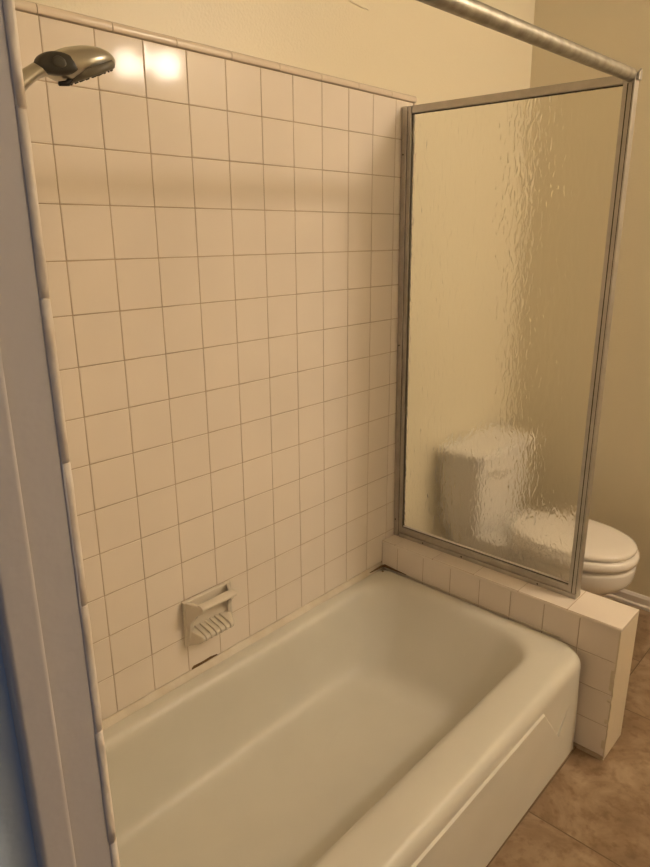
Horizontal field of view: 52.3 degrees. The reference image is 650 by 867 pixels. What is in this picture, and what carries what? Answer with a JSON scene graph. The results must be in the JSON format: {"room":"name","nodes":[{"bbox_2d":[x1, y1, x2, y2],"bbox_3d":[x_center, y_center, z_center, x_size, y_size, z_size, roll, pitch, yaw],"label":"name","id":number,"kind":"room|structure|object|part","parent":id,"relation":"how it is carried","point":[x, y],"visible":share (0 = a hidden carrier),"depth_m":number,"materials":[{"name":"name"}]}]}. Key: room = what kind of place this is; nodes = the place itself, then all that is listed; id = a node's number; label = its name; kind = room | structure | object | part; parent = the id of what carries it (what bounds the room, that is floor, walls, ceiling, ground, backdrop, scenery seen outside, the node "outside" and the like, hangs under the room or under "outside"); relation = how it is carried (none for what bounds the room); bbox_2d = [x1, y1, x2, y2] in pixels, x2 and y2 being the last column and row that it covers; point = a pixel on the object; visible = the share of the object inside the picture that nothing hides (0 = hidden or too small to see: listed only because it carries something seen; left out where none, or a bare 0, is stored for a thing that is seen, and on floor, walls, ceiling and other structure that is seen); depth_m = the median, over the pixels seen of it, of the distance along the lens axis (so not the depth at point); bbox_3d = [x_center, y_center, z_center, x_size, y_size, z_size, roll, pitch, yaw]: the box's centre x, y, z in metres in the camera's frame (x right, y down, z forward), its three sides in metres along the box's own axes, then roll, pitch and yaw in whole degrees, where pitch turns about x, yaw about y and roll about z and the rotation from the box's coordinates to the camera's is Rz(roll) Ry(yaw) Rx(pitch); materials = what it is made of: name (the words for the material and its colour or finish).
{"room":"bathroom","nodes":[
{"label":"bathroom","id":0,"kind":"room"},
{"bbox_2d":[0,645,37,866],"bbox_3d":[-1.236,0.157,0.098,1.050,2.650,1.872,15,22,40],"label":"wall","id":1,"kind":"structure","parent":0,"point":[17,848],"depth_m":0.47,"materials":[{"name":"blue paint"}]},
{"bbox_2d":[0,0,112,866],"bbox_3d":[-0.198,0.314,0.516,0.026,2.100,0.056,15,22,40],"label":"door frame","id":2,"kind":"structure","parent":1,"relation":"in","point":[42,642],"depth_m":0.44,"materials":[{"name":"grey paint"}]},
{"bbox_2d":[3,0,119,866],"bbox_3d":[-0.577,-0.051,0.779,1.057,2.650,0.068,15,22,40],"label":"wall","id":3,"kind":"structure","parent":0,"point":[9,5],"depth_m":0.43,"materials":[{"name":"beige paint"}]},
{"bbox_2d":[22,45,114,90],"bbox_3d":[-0.407,-0.421,0.798,0.075,0.146,0.348,15,22,40],"label":"shower","id":4,"kind":"object","parent":3,"relation":"attached to","point":[69,65],"visible":0.93,"depth_m":0.84,"materials":[{"name":"silver metal"}]},
{"bbox_3d":[-0.332,-0.458,0.854,0.007,0.020,0.027,15,22,40],"label":"lever","id":5,"kind":"part","parent":4,"relation":"part of","materials":[{"name":"black plastic"}]},
{"bbox_2d":[416,0,642,81],"bbox_3d":[0.201,-0.664,1.037,0.068,0.080,1.606,15,22,40],"label":"shower rod","id":6,"kind":"object","parent":3,"relation":"attached to","point":[475,11],"visible":1,"depth_m":1.20,"materials":[{"name":"metal"}]},
{"bbox_2d":[14,0,534,719],"bbox_3d":[0.030,-0.436,2.050,0.153,2.650,2.710,15,22,40],"label":"wall","id":7,"kind":"structure","parent":0,"point":[219,205],"depth_m":1.67,"materials":[{"name":"white tile"}]},
{"bbox_2d":[182,580,236,646],"bbox_3d":[-0.297,0.493,1.784,0.071,0.136,0.159,15,22,40],"label":"soap dish","id":8,"kind":"object","parent":7,"relation":"attached to","point":[207,614],"visible":1,"depth_m":1.76,"materials":[{"name":"beige ceramic"}]},
{"bbox_2d":[189,610,233,644],"bbox_3d":[-0.297,0.533,1.796,0.051,0.049,0.144,15,22,40],"label":"tray","id":9,"kind":"object","parent":8,"relation":"on","point":[209,625],"depth_m":1.78,"materials":[{"name":"beige ceramic"}]},
{"bbox_3d":[-0.285,0.442,1.748,0.025,0.017,0.115,15,22,40],"label":"rail","id":10,"kind":"part","parent":8,"relation":"part of","materials":[{"name":"beige ceramic"}]},
{"bbox_3d":[-0.274,-0.166,1.675,0.011,1.459,1.652,15,22,40],"label":"bead trim","id":11,"kind":"part","parent":7,"relation":"part of","materials":[{"name":"beige tile"}]},
{"bbox_2d":[102,562,383,730],"bbox_3d":[-0.304,0.638,1.864,0.016,0.022,1.514,15,22,40],"label":"trim","id":12,"kind":"structure","parent":7,"relation":"attached to","point":[163,690],"depth_m":1.89,"materials":[{"name":"white tile"}]},
{"bbox_2d":[382,535,638,760],"bbox_3d":[0.560,0.660,2.221,0.847,0.446,0.148,15,22,40],"label":"wall","id":13,"kind":"structure","parent":0,"point":[601,631],"depth_m":1.98,"materials":[{"name":"tile"}]},
{"bbox_2d":[370,564,405,574],"bbox_3d":[0.222,0.494,2.337,0.101,0.010,0.084,15,22,40],"label":"trim","id":14,"kind":"structure","parent":13,"relation":"attached to","point":[384,565],"depth_m":2.37,"materials":[{"name":"brown"}]},
{"bbox_2d":[388,568,559,637],"bbox_3d":[0.460,0.546,2.182,0.650,0.004,0.004,15,22,40],"label":"trim","id":15,"kind":"structure","parent":13,"relation":"attached to","point":[388,568],"depth_m":2.14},
{"bbox_2d":[394,74,638,598],"bbox_3d":[0.504,-0.248,2.003,0.678,1.422,0.053,15,22,40],"label":"screen","id":16,"kind":"object","parent":13,"relation":"on","point":[512,203],"visible":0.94,"depth_m":1.96,"materials":[{"name":"glass"}]},
{"bbox_3d":[0.514,0.407,2.204,0.624,0.022,0.022,14,22,40],"label":"rail","id":17,"kind":"part","parent":16,"relation":"part of","materials":[{"name":"metal"}]},
{"bbox_3d":[0.498,-0.916,1.797,0.615,0.025,0.024,14,22,40],"label":"rail","id":18,"kind":"part","parent":16,"relation":"part of","materials":[{"name":"metal"}]},
{"bbox_2d":[486,596,649,866],"bbox_3d":[0.594,1.405,0.693,3.450,0.100,4.650,15,22,40],"label":"floor","id":19,"kind":"structure","parent":0,"point":[591,812],"depth_m":1.80,"materials":[{"name":"tile"}]},
{"bbox_2d":[103,570,580,866],"bbox_3d":[-0.029,0.881,1.669,0.758,0.345,1.524,15,22,40],"label":"bathtub","id":20,"kind":"object","parent":19,"relation":"on","point":[397,720],"visible":0.95,"depth_m":1.79,"materials":[{"name":"ceramic"}]},
{"bbox_3d":[0.260,0.970,1.454,0.020,0.296,1.453,15,22,40],"label":"apron panel","id":21,"kind":"part","parent":20,"relation":"part of","materials":[{"name":"ceramic"}]},
{"bbox_2d":[581,519,639,596],"bbox_3d":[0.826,0.419,2.537,0.699,0.721,0.415,15,22,40],"label":"toilet","id":22,"kind":"object","parent":19,"relation":"on","point":[611,557],"visible":0.21,"depth_m":2.29,"materials":[{"name":"white ceramic"}]},
{"bbox_3d":[0.863,0.591,2.565,0.604,0.375,0.354,15,22,40],"label":"bowl","id":23,"kind":"part","parent":22,"relation":"part of","materials":[{"name":"white ceramic"}]},
{"bbox_3d":[0.913,0.375,2.450,0.453,0.026,0.342,15,22,40],"label":"lid","id":24,"kind":"part","parent":22,"relation":"part of","materials":[{"name":"white plastic"}]},
{"bbox_3d":[0.915,0.407,2.458,0.469,0.036,0.364,15,22,40],"label":"seat","id":25,"kind":"part","parent":22,"relation":"part of","materials":[{"name":"white plastic"}]},
{"bbox_2d":[530,0,649,596],"bbox_3d":[1.901,-0.416,1.952,2.758,2.650,0.324,15,22,40],"label":"wall","id":26,"kind":"structure","parent":0,"point":[619,30],"depth_m":2.49,"materials":[{"name":"beige paint"}]},
{"bbox_2d":[605,589,649,611],"bbox_3d":[1.849,0.838,2.284,2.686,0.056,0.018,15,22,40],"label":"baseboard","id":27,"kind":"structure","parent":26,"relation":"attached to","point":[625,596],"depth_m":2.77,"materials":[{"name":"beige paint"}]}
]}

